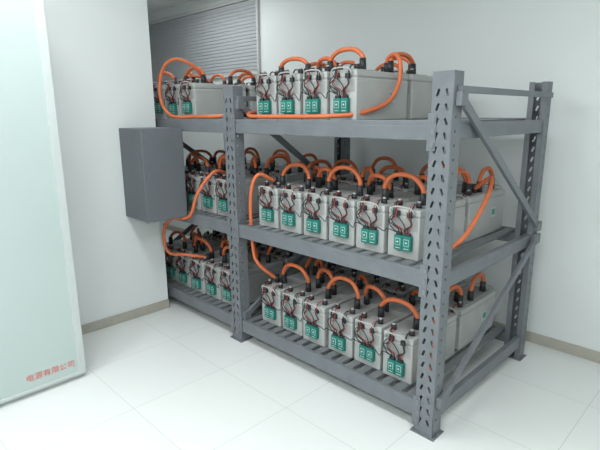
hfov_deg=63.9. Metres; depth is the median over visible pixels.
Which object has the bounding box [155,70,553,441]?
storage rack
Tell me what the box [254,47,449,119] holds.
bank
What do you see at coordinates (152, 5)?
ceiling
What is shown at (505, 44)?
wall
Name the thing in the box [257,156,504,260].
bank
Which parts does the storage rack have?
frame, frame, frame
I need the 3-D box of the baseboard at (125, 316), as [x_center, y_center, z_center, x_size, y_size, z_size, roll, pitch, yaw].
[-2.549,0.997,2.688,0.012,0.075,4.065,12,18,43]
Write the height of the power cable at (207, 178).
0.776 m
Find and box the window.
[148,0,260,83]
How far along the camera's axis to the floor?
2.72 m
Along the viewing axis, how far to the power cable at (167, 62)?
3.64 m
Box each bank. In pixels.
[153,66,256,118]
[165,225,325,304]
[184,147,326,216]
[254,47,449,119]
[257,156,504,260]
[260,253,495,384]
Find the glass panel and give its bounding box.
[0,0,85,405]
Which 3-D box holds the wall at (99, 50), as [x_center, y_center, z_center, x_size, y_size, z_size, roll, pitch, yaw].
[-3.596,-0.591,3.310,2.820,2.900,4.165,12,18,43]
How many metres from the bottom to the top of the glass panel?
2.350 m
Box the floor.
[0,229,599,449]
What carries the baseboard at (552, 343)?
attached to the wall at (505, 44)
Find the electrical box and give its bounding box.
[119,127,186,222]
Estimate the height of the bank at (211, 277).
0.432 m
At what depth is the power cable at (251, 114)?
2.72 m
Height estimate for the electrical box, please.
0.671 m
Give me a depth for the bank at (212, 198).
3.79 m
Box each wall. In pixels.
[43,0,167,324]
[148,0,599,351]
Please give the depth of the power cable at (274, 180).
3.26 m
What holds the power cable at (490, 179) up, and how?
attached to the bank at (376, 212)
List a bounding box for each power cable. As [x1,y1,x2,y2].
[158,57,246,118]
[162,169,225,259]
[246,52,402,118]
[249,173,279,281]
[452,176,493,249]
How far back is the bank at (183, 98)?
3.76 m
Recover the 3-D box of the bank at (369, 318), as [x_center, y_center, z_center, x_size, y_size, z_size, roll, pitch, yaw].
[0.525,0.475,3.330,1.235,0.439,1.108,12,18,43]
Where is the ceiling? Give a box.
[147,0,190,12]
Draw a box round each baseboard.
[81,299,168,334]
[163,223,599,362]

